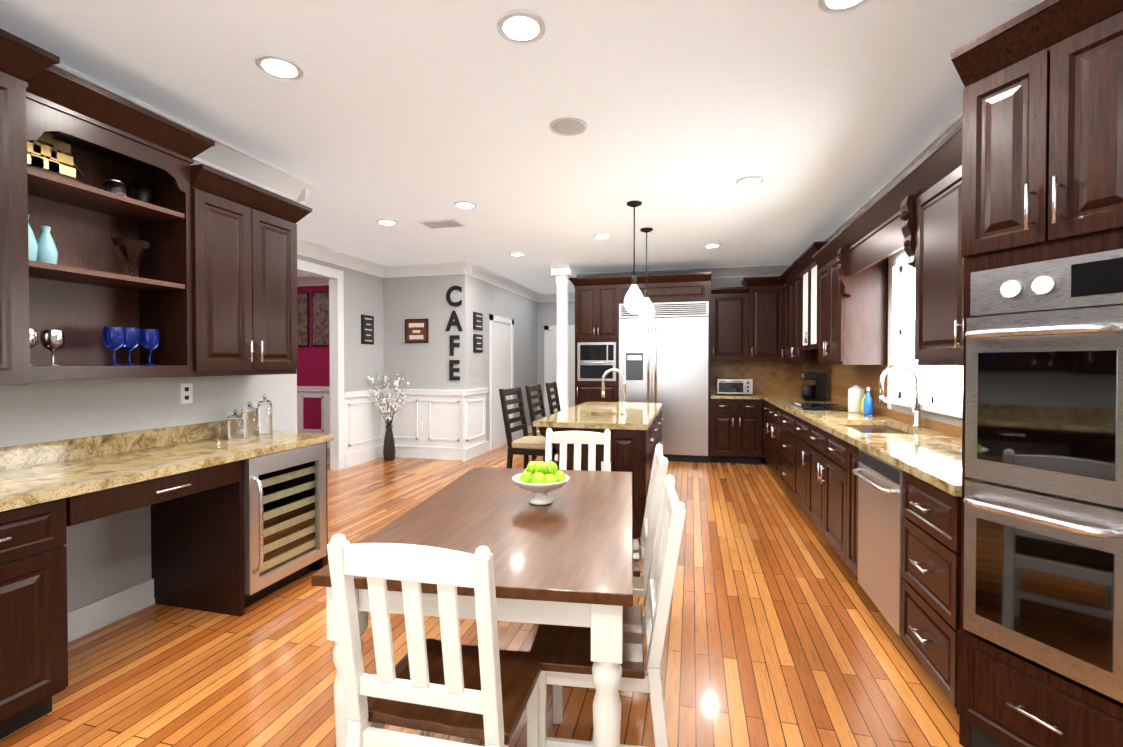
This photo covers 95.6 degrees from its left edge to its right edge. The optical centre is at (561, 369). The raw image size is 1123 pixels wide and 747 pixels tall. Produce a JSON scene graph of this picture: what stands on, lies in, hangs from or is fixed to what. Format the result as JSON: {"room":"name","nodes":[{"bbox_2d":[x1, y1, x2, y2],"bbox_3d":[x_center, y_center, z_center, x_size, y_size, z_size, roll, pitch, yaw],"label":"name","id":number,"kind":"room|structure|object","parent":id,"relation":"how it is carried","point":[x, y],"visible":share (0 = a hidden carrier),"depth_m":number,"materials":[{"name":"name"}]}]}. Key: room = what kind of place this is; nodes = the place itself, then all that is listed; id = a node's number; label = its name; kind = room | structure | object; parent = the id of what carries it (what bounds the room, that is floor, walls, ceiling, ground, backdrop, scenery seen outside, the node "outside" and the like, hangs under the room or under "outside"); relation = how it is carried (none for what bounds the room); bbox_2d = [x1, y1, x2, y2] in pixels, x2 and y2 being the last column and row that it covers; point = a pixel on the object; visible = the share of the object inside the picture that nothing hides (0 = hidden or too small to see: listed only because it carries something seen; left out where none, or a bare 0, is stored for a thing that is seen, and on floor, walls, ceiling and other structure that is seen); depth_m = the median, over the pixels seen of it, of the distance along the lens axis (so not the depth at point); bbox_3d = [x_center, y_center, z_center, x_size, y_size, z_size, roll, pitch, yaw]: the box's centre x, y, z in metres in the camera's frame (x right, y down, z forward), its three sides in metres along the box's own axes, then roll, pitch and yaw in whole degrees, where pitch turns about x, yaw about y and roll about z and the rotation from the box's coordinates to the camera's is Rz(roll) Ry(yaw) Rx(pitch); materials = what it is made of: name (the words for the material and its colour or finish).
{"room":"kitchen","nodes":[
{"label":"kitchen","id":0,"kind":"room"},
{"bbox_2d":[0,160,296,611],"bbox_3d":[-2.719,-0.039,1.601,0.150,2.750,4.850,0,1,14],"label":"wall","id":1,"kind":"structure","parent":0,"point":[108,555],"depth_m":2.70,"materials":[{"name":"grey paint"}]},
{"bbox_2d":[0,36,47,385],"bbox_3d":[-2.420,-0.587,1.629,0.408,1.305,0.966,0,1,14],"label":"upper cabinet","id":2,"kind":"object","parent":1,"relation":"attached to","point":[23,281],"depth_m":1.99,"materials":[{"name":"brown wood"}]},
{"bbox_2d":[27,132,152,203],"bbox_3d":[-2.256,-0.949,2.413,0.090,0.243,0.594,0,1,14],"label":"decorations","id":3,"kind":"object","parent":2,"relation":"in","point":[141,191],"visible":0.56,"depth_m":2.32,"materials":[{"name":"gold metal"}]},
{"bbox_2d":[111,238,149,275],"bbox_3d":[-2.191,-0.555,2.590,0.153,0.200,0.153,0,1,2],"label":"vase","id":4,"kind":"object","parent":2,"relation":"in","point":[130,252],"depth_m":2.56,"materials":[{"name":"brown ceramic"}]},
{"bbox_2d":[67,578,154,641],"bbox_3d":[-2.634,1.266,1.597,0.025,0.140,4.850,0,1,14],"label":"baseboard","id":5,"kind":"structure","parent":1,"relation":"attached to","point":[96,614],"depth_m":2.65,"materials":[{"name":"white paint"}]},
{"bbox_2d":[52,63,316,204],"bbox_3d":[-2.573,-1.339,1.609,0.120,0.149,4.970,0,1,14],"label":"crown molding","id":6,"kind":"structure","parent":1,"relation":"attached to","point":[231,159],"depth_m":3.36,"materials":[{"name":"white paint"}]},
{"bbox_2d":[180,383,192,403],"bbox_3d":[-2.262,0.141,3.069,0.008,0.120,0.075,0,1,14],"label":"electrical outlet","id":7,"kind":"object","parent":1,"relation":"attached to","point":[186,392],"depth_m":3.07,"materials":[{"name":"white paint"}]},
{"bbox_2d":[136,164,299,375],"bbox_3d":[-2.056,-0.537,3.136,0.368,1.085,0.735,0,1,14],"label":"upper cabinet","id":8,"kind":"object","parent":1,"relation":"attached to","point":[208,287],"depth_m":2.85,"materials":[{"name":"brown wood"}]},
{"bbox_2d":[297,285,329,386],"bbox_3d":[-3.988,-0.126,8.247,2.900,2.750,0.100,0,1,14],"label":"wall","id":9,"kind":"structure","parent":0,"point":[313,366],"depth_m":8.20,"materials":[{"name":"paint"}]},
{"bbox_2d":[297,291,328,345],"label":"picture frames","id":10,"kind":"object","parent":9,"relation":"attached to","point":[320,318],"depth_m":8.15,"materials":[{"name":"brown"}]},
{"bbox_2d":[297,275,328,286],"bbox_3d":[-4.015,-1.424,8.123,2.900,0.149,0.120,0,1,14],"label":"crown molding","id":11,"kind":"structure","parent":9,"relation":"attached to","point":[308,280],"depth_m":8.11,"materials":[{"name":"white paint"}]},
{"bbox_2d":[297,386,329,447],"bbox_3d":[-4.007,0.757,8.184,2.900,0.985,0.055,0,1,14],"label":"trim","id":12,"kind":"structure","parent":9,"relation":"attached to","point":[313,402],"depth_m":8.18,"materials":[{"name":"white paint"}]},
{"bbox_2d":[297,254,383,391],"bbox_3d":[-2.987,-0.098,6.108,0.100,2.750,3.750,0,1,14],"label":"wall","id":13,"kind":"structure","parent":0,"point":[363,293],"depth_m":6.91,"materials":[{"name":"grey paint"}]},
{"bbox_2d":[297,259,344,469],"bbox_3d":[-3.047,0.010,5.840,0.127,2.540,1.500,0,1,14],"label":"door frame","id":14,"kind":"structure","parent":13,"relation":"attached to","point":[335,277],"depth_m":6.46,"materials":[{"name":"white paint"}]},
{"bbox_2d":[297,238,387,277],"bbox_3d":[-2.942,-1.394,5.821,0.120,0.149,3.250,0,1,14],"label":"crown molding","id":15,"kind":"structure","parent":13,"relation":"attached to","point":[304,248],"depth_m":6.39,"materials":[{"name":"white paint"}]},
{"bbox_2d":[344,389,384,467],"bbox_3d":[-2.691,0.773,6.962,0.055,0.985,0.830,0,1,14],"label":"trim","id":16,"kind":"structure","parent":13,"relation":"attached to","point":[364,425],"depth_m":6.93,"materials":[{"name":"white paint"}]},
{"bbox_2d":[361,314,373,344],"label":"picture frames","id":17,"kind":"object","parent":13,"relation":"attached to","point":[367,322],"depth_m":7.02,"materials":[{"name":"black wood"}]},
{"bbox_2d":[383,274,458,389],"bbox_3d":[-2.004,-0.114,7.327,1.200,2.750,0.100,0,1,14],"label":"wall","id":18,"kind":"structure","parent":0,"point":[420,365],"depth_m":7.27,"materials":[{"name":"grey paint"}]},
{"bbox_2d":[405,319,428,342],"bbox_3d":[-2.069,-0.559,7.271,0.360,0.340,0.026,0,1,14],"label":"wall sign","id":19,"kind":"object","parent":18,"relation":"attached to","point":[416,330],"visible":0.96,"depth_m":7.26,"materials":[{"name":"brown wood"}]},
{"bbox_2d":[418,422,421,429],"bbox_3d":[-2.031,0.802,7.277,0.080,0.120,0.007,0,1,14],"label":"electrical outlet","id":20,"kind":"object","parent":18,"relation":"attached to","point":[419,423],"depth_m":7.27,"materials":[{"name":"white paint"}]},
{"bbox_2d":[384,262,459,277],"bbox_3d":[-1.915,-1.412,7.174,1.140,0.149,0.120,0,1,14],"label":"crown molding","id":21,"kind":"structure","parent":18,"relation":"attached to","point":[448,268],"depth_m":7.18,"materials":[{"name":"white paint"}]},
{"bbox_2d":[385,389,468,461],"bbox_3d":[-1.961,0.769,7.247,1.328,0.985,0.085,0,1,14],"label":"trim","id":22,"kind":"structure","parent":18,"relation":"attached to","point":[453,424],"depth_m":7.22,"materials":[{"name":"white paint"}]},
{"bbox_2d":[445,286,462,379],"bbox_3d":[-1.506,-0.517,7.131,0.261,1.323,0.016,0,1,14],"label":"sign","id":23,"kind":"object","parent":18,"relation":"attached to","point":[456,322],"visible":0.94,"depth_m":7.13,"materials":[{"name":"black metal"}]},
{"bbox_2d":[0,432,963,746],"bbox_3d":[-1.242,1.345,4.674,10.200,0.100,11.900,0,1,14],"label":"floor","id":24,"kind":"structure","parent":0,"point":[780,630],"depth_m":2.35,"materials":[{"name":"brown wood"}]},
{"bbox_2d":[0,420,333,738],"bbox_3d":[-2.244,0.841,1.801,0.674,0.985,3.450,0,1,14],"label":"desk unit","id":25,"kind":"object","parent":24,"relation":"on","point":[185,482],"visible":0.92,"depth_m":2.31,"materials":[{"name":"brown wood"}]},
{"bbox_2d":[227,407,248,438],"bbox_3d":[-2.057,0.338,3.207,0.088,0.180,0.088,0,1,2],"label":"canister set","id":26,"kind":"object","parent":25,"relation":"on","point":[237,425],"depth_m":3.19,"materials":[{"name":"clear glass"}]},
{"bbox_2d":[247,400,263,435],"bbox_3d":[-2.030,0.317,3.314,0.098,0.220,0.098,0,1,2],"label":"canister set","id":27,"kind":"object","parent":25,"relation":"on","point":[250,420],"depth_m":3.31,"materials":[{"name":"clear glass"}]},
{"bbox_2d":[262,394,272,433],"bbox_3d":[-2.000,0.295,3.430,0.088,0.261,0.088,0,1,2],"label":"canister set","id":28,"kind":"object","parent":25,"relation":"on","point":[268,428],"depth_m":3.41,"materials":[{"name":"clear glass"}]},
{"bbox_2d":[243,443,326,607],"bbox_3d":[-1.877,0.896,3.096,0.684,0.841,0.594,0,1,14],"label":"wine cooler","id":29,"kind":"object","parent":24,"relation":"on","point":[285,524],"visible":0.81,"depth_m":3.04,"materials":[{"name":"silver metal"}]},
{"bbox_2d":[365,373,408,460],"bbox_3d":[-2.358,0.629,7.058,0.580,1.270,0.553,0,1,14],"label":"vase","id":30,"kind":"object","parent":24,"relation":"on","point":[389,451],"visible":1,"depth_m":7.08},
{"bbox_2d":[327,534,541,746],"bbox_3d":[-0.308,0.863,1.393,0.430,0.951,0.486,0,1,14],"label":"chair","id":31,"kind":"object","parent":24,"relation":"on","point":[486,690],"visible":1,"depth_m":1.22,"materials":[{"name":"beige paint"}]},
{"bbox_2d":[311,467,632,746],"bbox_3d":[-0.159,0.949,2.121,0.900,0.760,1.500,0,1,8],"label":"dining table","id":32,"kind":"object","parent":24,"relation":"on","point":[564,557],"visible":0.73,"depth_m":1.58,"materials":[{"name":"brown wood"}]},
{"bbox_2d":[512,459,569,504],"bbox_3d":[-0.088,0.474,2.186,0.250,0.185,0.250,0,1,14],"label":"apple bowl","id":33,"kind":"object","parent":32,"relation":"on","point":[541,479],"visible":1,"depth_m":2.15,"materials":[{"name":"white ceramic"}]},
{"bbox_2d":[499,387,557,468],"bbox_3d":[-0.210,0.726,4.216,0.516,1.150,0.488,0,1,14],"label":"bar stool","id":34,"kind":"object","parent":24,"relation":"on","point":[526,445],"visible":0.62,"depth_m":4.09,"materials":[{"name":"brown wood"}]},
{"bbox_2d":[525,384,558,467],"bbox_3d":[-0.050,0.718,4.846,0.495,1.150,0.466,0,1,14],"label":"bar stool","id":35,"kind":"object","parent":24,"relation":"on","point":[531,405],"visible":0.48,"depth_m":4.79,"materials":[{"name":"brown wood"}]},
{"bbox_2d":[545,382,560,465],"bbox_3d":[0.112,0.710,5.476,0.516,1.150,0.488,0,1,14],"label":"bar stool","id":36,"kind":"object","parent":24,"relation":"on","point":[552,407],"visible":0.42,"depth_m":5.45,"materials":[{"name":"brown wood"}]},
{"bbox_2d":[551,263,572,459],"bbox_3d":[0.013,-0.113,7.224,0.260,2.750,0.260,0,1,14],"label":"column","id":37,"kind":"structure","parent":24,"relation":"on","point":[562,273],"depth_m":7.14,"materials":[{"name":"paint"}]},
{"bbox_2d":[545,428,610,470],"bbox_3d":[0.068,0.842,2.973,0.420,0.951,0.474,0,1,9],"label":"chair","id":38,"kind":"object","parent":24,"relation":"on","point":[577,439],"visible":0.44,"depth_m":3.16,"materials":[{"name":"beige paint"}]},
{"bbox_2d":[575,380,618,405],"bbox_3d":[0.578,0.707,7.586,0.632,1.100,0.638,0,1,14],"label":"base cabinet","id":39,"kind":"object","parent":24,"relation":"on","point":[585,391],"depth_m":7.28,"materials":[{"name":"brown wood"}]},
{"bbox_2d":[533,406,663,537],"bbox_3d":[0.476,0.855,4.716,0.846,0.880,2.036,0,1,14],"label":"kitchen island","id":40,"kind":"object","parent":24,"relation":"on","point":[636,434],"depth_m":3.69,"materials":[{"name":"brown wood"}]},
{"bbox_2d":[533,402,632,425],"bbox_3d":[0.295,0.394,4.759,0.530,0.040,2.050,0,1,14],"label":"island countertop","id":41,"kind":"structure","parent":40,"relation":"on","point":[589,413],"depth_m":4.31,"materials":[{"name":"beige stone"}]},
{"bbox_2d":[601,402,662,429],"bbox_3d":[0.707,0.396,4.654,0.320,0.040,2.050,0,1,14],"label":"island countertop","id":42,"kind":"structure","parent":40,"relation":"on","point":[639,414],"depth_m":4.18,"materials":[{"name":"beige stone"}]},
{"bbox_2d":[602,368,626,414],"bbox_3d":[0.462,0.181,4.392,0.222,0.394,0.132,0,1,14],"label":"island faucet","id":43,"kind":"object","parent":42,"relation":"on","point":[623,412],"visible":1,"depth_m":4.33,"materials":[{"name":"silver metal"}]},
{"bbox_2d":[529,475,685,746],"bbox_3d":[0.156,0.859,1.713,0.474,0.951,0.420,0,1,8],"label":"chair","id":44,"kind":"object","parent":24,"relation":"on","point":[562,654],"visible":0.83,"depth_m":1.55,"materials":[{"name":"beige paint"}]},
{"bbox_2d":[633,444,667,674],"bbox_3d":[0.254,0.849,2.427,0.474,0.951,0.420,0,1,8],"label":"chair","id":45,"kind":"object","parent":24,"relation":"on","point":[643,550],"visible":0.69,"depth_m":2.23,"materials":[{"name":"beige paint"}]},
{"bbox_2d":[619,301,708,462],"bbox_3d":[1.464,0.164,7.291,1.212,2.195,0.695,0,1,14],"label":"fridge","id":46,"kind":"object","parent":24,"relation":"on","point":[663,355],"visible":0.69,"depth_m":6.99,"materials":[{"name":"silver metal"}]},
{"bbox_2d":[711,393,762,463],"bbox_3d":[2.413,0.804,7.099,0.654,0.920,0.674,0,1,14],"label":"base cabinet","id":47,"kind":"object","parent":24,"relation":"on","point":[736,428],"visible":0.94,"depth_m":6.82,"materials":[{"name":"brown wood"}]},
{"bbox_2d":[716,378,752,394],"bbox_3d":[2.410,0.232,7.119,0.460,0.220,0.387,0,1,14],"label":"toaster oven","id":48,"kind":"object","parent":47,"relation":"on","point":[734,385],"visible":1,"depth_m":6.97,"materials":[{"name":"silver glass"}]},
{"bbox_2d":[763,398,769,464],"bbox_3d":[2.897,0.834,6.329,0.638,0.880,0.686,0,1,14],"label":"base cabinet","id":49,"kind":"object","parent":24,"relation":"on","point":[766,406],"depth_m":6.46,"materials":[{"name":"brown wood"}]},
{"bbox_2d":[770,402,777,475],"bbox_3d":[2.747,0.841,5.742,0.638,0.880,0.759,0,1,14],"label":"base cabinet","id":50,"kind":"object","parent":24,"relation":"on","point":[773,409],"depth_m":5.83,"materials":[{"name":"brown wood"}]},
{"bbox_2d":[778,406,793,490],"bbox_3d":[2.561,0.851,5.012,0.638,0.880,0.867,0,1,14],"label":"base cabinet","id":51,"kind":"object","parent":24,"relation":"on","point":[785,419],"depth_m":5.20,"materials":[{"name":"brown wood"}]},
{"bbox_2d":[790,414,805,511],"bbox_3d":[2.386,0.860,4.329,0.638,0.880,0.659,0,1,14],"label":"base cabinet","id":52,"kind":"object","parent":24,"relation":"on","point":[797,436],"depth_m":4.53,"materials":[{"name":"brown wood"}]},
{"bbox_2d":[806,422,841,553],"bbox_3d":[2.189,0.870,3.558,0.638,0.880,1.168,0,1,14],"label":"base cabinet","id":53,"kind":"object","parent":24,"relation":"on","point":[811,457],"depth_m":3.64,"materials":[{"name":"brown wood"}]},
{"bbox_2d":[838,438,897,579],"bbox_3d":[2.036,0.878,2.958,0.638,0.880,0.310,0,1,14],"label":"base cabinet","id":54,"kind":"object","parent":24,"relation":"on","point":[848,516],"depth_m":3.07,"materials":[{"name":"brown wood"}]},
{"bbox_2d":[852,448,920,663],"bbox_3d":[1.877,0.885,2.529,0.674,0.876,0.594,0,1,14],"label":"dishwasher","id":55,"kind":"object","parent":24,"relation":"on","point":[880,515],"visible":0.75,"depth_m":2.53,"materials":[{"name":"silver metal"}]},
{"bbox_2d":[898,466,961,707],"bbox_3d":[1.788,0.891,1.987,0.638,0.880,0.494,0,1,14],"label":"base cabinet","id":56,"kind":"object","parent":24,"relation":"on","point":[931,523],"depth_m":2.01,"materials":[{"name":"brown wood"}]},
{"bbox_2d":[758,394,961,493],"bbox_3d":[2.426,0.398,4.500,0.648,0.040,5.692,0,1,14],"label":"countertop","id":57,"kind":"structure","parent":56,"relation":"on","point":[936,455],"depth_m":2.84,"materials":[{"name":"beige stone"}]},
{"bbox_2d":[800,371,825,400],"bbox_3d":[2.942,0.188,5.964,0.238,0.340,0.220,0,1,14],"label":"coffee maker","id":58,"kind":"object","parent":57,"relation":"on","point":[815,390],"visible":1,"depth_m":5.86,"materials":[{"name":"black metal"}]},
{"bbox_2d":[788,403,847,410],"bbox_3d":[2.595,0.356,5.074,0.490,0.027,0.760,0,1,14],"label":"cooktop","id":59,"kind":"object","parent":57,"relation":"in","point":[819,406],"visible":1,"depth_m":5.03,"materials":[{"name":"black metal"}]},
{"bbox_2d":[848,385,859,412],"bbox_3d":[2.628,0.256,4.538,0.128,0.240,0.128,0,1,2],"label":"bottle","id":60,"kind":"object","parent":57,"relation":"on","point":[853,392],"depth_m":4.50,"materials":[{"name":"white plastic"}]},
{"bbox_2d":[858,393,859,412],"bbox_3d":[2.620,0.293,4.386,0.062,0.170,0.062,0,1,-1],"label":"bottle","id":61,"kind":"object","parent":57,"relation":"on","point":[858,393],"depth_m":4.48,"materials":[{"name":"white plastic"}]},
{"bbox_2d":[860,387,872,414],"bbox_3d":[2.586,0.261,4.291,0.068,0.235,0.068,0,1,-1],"label":"bottle","id":62,"kind":"object","parent":57,"relation":"on","point":[860,400],"depth_m":4.28,"materials":[{"name":"blue plastic"}]},
{"bbox_2d":[842,422,913,433],"bbox_3d":[2.189,0.506,3.549,0.408,0.176,0.809,0,1,14],"label":"sink","id":63,"kind":"object","parent":57,"relation":"in","point":[866,427],"depth_m":3.72,"materials":[{"name":"silver metal"}]},
{"bbox_2d":[879,364,921,426],"bbox_3d":[2.346,0.172,3.544,0.262,0.434,0.132,0,1,14],"label":"sink faucet","id":64,"kind":"object","parent":57,"relation":"on","point":[917,418],"visible":1,"depth_m":3.48,"materials":[{"name":"silver metal"}]},
{"bbox_2d":[950,0,1122,746],"bbox_3d":[1.681,0.122,1.480,0.796,2.430,0.565,0,1,14],"label":"tall cabinet","id":65,"kind":"object","parent":24,"relation":"on","point":[1042,150],"visible":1,"depth_m":1.57,"materials":[{"name":"brown wood"}]},
{"bbox_2d":[963,249,1122,702],"bbox_3d":[1.473,0.286,1.557,0.179,1.238,0.426,0,1,-18],"label":"double wall oven","id":66,"kind":"object","parent":65,"relation":"in","point":[1043,543],"visible":1,"depth_m":1.53,"materials":[{"name":"silver metal"}]},
{"bbox_2d":[459,274,536,441],"bbox_3d":[-0.954,-0.134,8.813,0.100,2.750,3.500,0,1,14],"label":"wall","id":67,"kind":"structure","parent":0,"point":[485,299],"depth_m":7.94,"materials":[{"name":"grey paint"}]},
{"bbox_2d":[473,312,482,351],"label":"picture frames","id":68,"kind":"object","parent":67,"relation":"attached to","point":[477,317],"depth_m":7.44,"materials":[{"name":"black wood"}]},
{"bbox_2d":[469,388,488,459],"bbox_3d":[-1.223,0.767,7.459,0.055,0.985,0.680,0,1,14],"label":"trim","id":69,"kind":"structure","parent":67,"relation":"attached to","point":[477,397],"depth_m":7.47,"materials":[{"name":"white paint"}]},
{"bbox_2d":[460,261,539,301],"bbox_3d":[-0.874,-1.431,8.662,0.120,0.149,3.520,0,1,14],"label":"crown molding","id":70,"kind":"structure","parent":67,"relation":"attached to","point":[474,270],"depth_m":8.04,"materials":[{"name":"white paint"}]},
{"bbox_2d":[487,425,537,451],"bbox_3d":[-0.821,1.167,9.106,0.020,0.140,2.700,0,1,14],"label":"baseboard","id":71,"kind":"structure","parent":67,"relation":"attached to","point":[500,441],"depth_m":8.54,"materials":[{"name":"white paint"}]},
{"bbox_2d":[0,0,1044,293],"bbox_3d":[-1.242,-1.504,4.637,10.200,0.100,11.900,0,1,14],"label":"ceiling","id":72,"kind":"structure","parent":0,"point":[406,114],"depth_m":2.76,"materials":[{"name":"white paint"}]},
{"bbox_2d":[255,54,303,80],"bbox_3d":[-1.322,-1.418,2.387,0.198,0.011,0.198,0,1,-13],"label":"recessed light","id":73,"kind":"object","parent":72,"relation":"in","point":[273,65],"depth_m":2.39,"materials":[{"name":"white glass"}]},
{"bbox_2d":[376,219,397,225],"bbox_3d":[-1.715,-1.453,5.006,0.198,0.011,0.198,0,1,5],"label":"recessed light","id":74,"kind":"object","parent":72,"relation":"in","point":[388,222],"depth_m":5.02,"materials":[{"name":"white paint"}]},
{"bbox_2d":[418,218,465,228],"bbox_3d":[-1.179,-1.451,5.028,0.414,0.015,0.284,0,1,14],"label":"air vent","id":75,"kind":"object","parent":72,"relation":"attached to","point":[443,223],"depth_m":5.03,"materials":[{"name":"white metal"}]},
{"bbox_2d":[454,201,476,208],"bbox_3d":[-0.843,-1.445,4.463,0.198,0.011,0.198,0,1,5],"label":"recessed light","id":76,"kind":"object","parent":72,"relation":"in","point":[459,204],"depth_m":4.46,"materials":[{"name":"white glass"}]},
{"bbox_2d":[509,252,524,255],"bbox_3d":[-0.565,-1.472,6.477,0.198,0.011,0.198,0,1,5],"label":"recessed light","id":77,"kind":"object","parent":72,"relation":"in","point":[513,253],"depth_m":6.50,"materials":[{"name":"white paint"}]},
{"bbox_2d":[497,10,544,43],"bbox_3d":[-0.166,-1.415,2.103,0.198,0.011,0.198,0,1,5],"label":"recessed light","id":78,"kind":"object","parent":72,"relation":"in","point":[520,26],"depth_m":2.10,"materials":[{"name":"white paint"}]},
{"bbox_2d":[550,117,586,135],"bbox_3d":[0.040,-1.424,2.966,0.218,0.015,0.234,0,1,14],"label":"speaker","id":79,"kind":"object","parent":72,"relation":"attached to","point":[567,127],"depth_m":2.99,"materials":[{"name":"white paint"}]},
{"bbox_2d":[593,233,611,238],"bbox_3d":[0.446,-1.460,5.548,0.198,0.011,0.198,0,1,5],"label":"recessed light","id":80,"kind":"object","parent":72,"relation":"in","point":[601,235],"depth_m":5.56,"materials":[{"name":"white paint"}]},
{"bbox_2d":[624,201,643,313],"bbox_3d":[0.632,-0.971,4.423,0.176,0.959,0.176,0,1,14],"label":"pendant light","id":81,"kind":"object","parent":72,"relation":"hanging from","point":[634,301],"visible":1,"depth_m":4.38,"materials":[{"name":"white glass"}]},
{"bbox_2d":[638,228,654,321],"bbox_3d":[0.884,-0.982,5.287,0.176,0.959,0.176,0,1,14],"label":"pendant light","id":82,"kind":"object","parent":72,"relation":"hanging from","point":[646,312],"visible":0.83,"depth_m":5.24,"materials":[{"name":"white glass"}]},
{"bbox_2d":[704,243,720,247],"bbox_3d":[1.780,-1.466,6.002,0.198,0.011,0.198,0,1,5],"label":"recessed light","id":83,"kind":"object","parent":72,"relation":"in","point":[713,245],"depth_m":6.00,"materials":[{"name":"white paint"}]},
{"bbox_2d":[736,176,763,186],"bbox_3d":[1.434,-1.438,3.882,0.198,0.011,0.198,0,1,5],"label":"recessed light","id":84,"kind":"object","parent":72,"relation":"in","point":[748,181],"depth_m":3.89,"materials":[{"name":"white paint"}]},
{"bbox_2d":[818,0,868,12],"bbox_3d":[1.075,-1.412,1.909,0.198,0.011,0.198,0,1,5],"label":"recessed light","id":85,"kind":"object","parent":72,"relation":"in","point":[829,6],"depth_m":1.97,"materials":[{"name":"white paint"}]},
{"bbox_2d":[537,301,574,417],"bbox_3d":[0.194,-0.153,10.274,1.400,2.750,0.100,0,1,14],"label":"wall","id":86,"kind":"structure","parent":0,"point":[546,313],"depth_m":10.36,"materials":[{"name":"grey paint"}]},
{"bbox_2d":[540,293,574,301],"bbox_3d":[0.235,-1.451,10.134,1.260,0.149,0.120,0,1,14],"label":"crown molding","id":87,"kind":"structure","parent":86,"relation":"attached to","point":[571,296],"depth_m":10.23,"materials":[{"name":"white paint"}]},
{"bbox_2d":[576,274,774,457],"bbox_3d":[1.851,-0.118,7.632,3.320,2.750,0.100,0,1,14],"label":"wall","id":88,"kind":"structure","parent":0,"point":[724,282],"depth_m":7.41,"materials":[{"name":"grey paint"}]},
{"bbox_2d":[573,276,620,343],"bbox_3d":[0.578,-0.850,7.565,0.632,0.895,0.638,0,1,14],"label":"upper cabinet","id":89,"kind":"object","parent":88,"relation":"attached to","point":[598,300],"depth_m":7.25,"materials":[{"name":"brown wood"}]},
{"bbox_2d":[577,342,615,380],"bbox_3d":[0.568,-0.122,7.539,0.554,0.554,0.652,0,1,14],"label":"built-in microwave","id":90,"kind":"object","parent":89,"relation":"in","point":[596,361],"visible":0.94,"depth_m":7.26,"materials":[{"name":"silver metal"}]},
{"bbox_2d":[621,272,708,303],"bbox_3d":[1.479,-1.117,7.331,1.220,0.355,0.638,0,1,14],"label":"upper cabinet","id":91,"kind":"object","parent":88,"relation":"attached to","point":[694,287],"depth_m":6.99,"materials":[{"name":"brown wood"}]},
{"bbox_2d":[581,263,791,278],"bbox_3d":[1.810,-1.416,7.512,3.090,0.149,0.120,0,1,14],"label":"crown molding","id":92,"kind":"structure","parent":88,"relation":"attached to","point":[770,269],"depth_m":7.37,"materials":[{"name":"white paint"}]},
{"bbox_2d":[711,276,784,359],"bbox_3d":[2.599,-0.702,7.169,0.966,1.130,0.409,0,1,14],"label":"upper cabinet","id":93,"kind":"object","parent":88,"relation":"attached to","point":[747,321],"visible":0.9,"depth_m":7.01,"materials":[{"name":"brown wood"}]},
{"bbox_2d":[711,360,804,393],"bbox_3d":[2.810,0.100,7.332,1.308,0.479,0.011,0,1,14],"label":"backsplash","id":94,"kind":"structure","parent":88,"relation":"attached to","point":[774,376],"depth_m":7.30,"materials":[{"name":"tile"}]},
{"bbox_2d":[889,249,962,425],"bbox_3d":[2.802,-0.077,4.446,0.100,2.750,5.805,0,1,14],"label":"wall","id":95,"kind":"structure","parent":0,"point":[953,420],"depth_m":3.94,"materials":[{"name":"grey paint"}]},
{"bbox_2d":[784,275,787,362],"bbox_3d":[3.119,-0.673,6.600,0.353,1.145,0.418,0,1,14],"label":"upper cabinet","id":96,"kind":"object","parent":95,"relation":"attached to","point":[785,276],"depth_m":6.71,"materials":[{"name":"brown wood"}]},
{"bbox_2d":[788,263,815,362],"bbox_3d":[2.993,-0.666,6.107,0.353,1.145,0.832,0,1,14],"label":"upper cabinet","id":97,"kind":"object","parent":95,"relation":"attached to","point":[795,355],"depth_m":6.12,"materials":[{"name":"brown wood"}]},
{"bbox_2d":[800,243,831,350],"bbox_3d":[2.804,-0.722,5.368,0.353,1.015,0.800,0,1,14],"label":"upper cabinet","id":98,"kind":"object","parent":95,"relation":"attached to","point":[808,264],"depth_m":5.40,"materials":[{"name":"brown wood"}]},
{"bbox_2d":[816,235,891,362],"bbox_3d":[2.605,-0.587,4.590,0.353,1.025,0.810,0,1,14],"label":"upper cabinet","id":99,"kind":"object","parent":95,"relation":"attached to","point":[836,299],"depth_m":4.20,"materials":[{"name":"brown wood"}]},
{"bbox_2d":[805,361,961,436],"bbox_3d":[2.736,0.138,4.420,0.011,0.479,5.688,0,1,14],"label":"backsplash","id":100,"kind":"structure","parent":95,"relation":"attached to","point":[841,380],"depth_m":4.71,"materials":[{"name":"tile"}]},
{"bbox_2d":[823,111,962,240],"bbox_3d":[2.683,-1.376,4.408,0.120,0.149,5.705,0,1,14],"label":"crown molding","id":101,"kind":"structure","parent":95,"relation":"attached to","point":[957,120],"depth_m":3.57,"materials":[{"name":"white paint"}]},
{"bbox_2d":[884,250,962,417],"bbox_3d":[2.525,-0.289,3.468,0.145,1.220,1.370,0,1,14],"label":"window","id":102,"kind":"structure","parent":95,"relation":"in","point":[941,385],"depth_m":3.92,"materials":[{"name":"white glass"}]},
{"bbox_2d":[912,131,978,362],"bbox_3d":[2.007,-0.556,2.250,0.353,1.025,1.140,0,1,14],"label":"upper cabinet","id":103,"kind":"object","parent":95,"relation":"attached to","point":[937,261],"depth_m":2.57,"materials":[{"name":"brown wood"}]}
]}

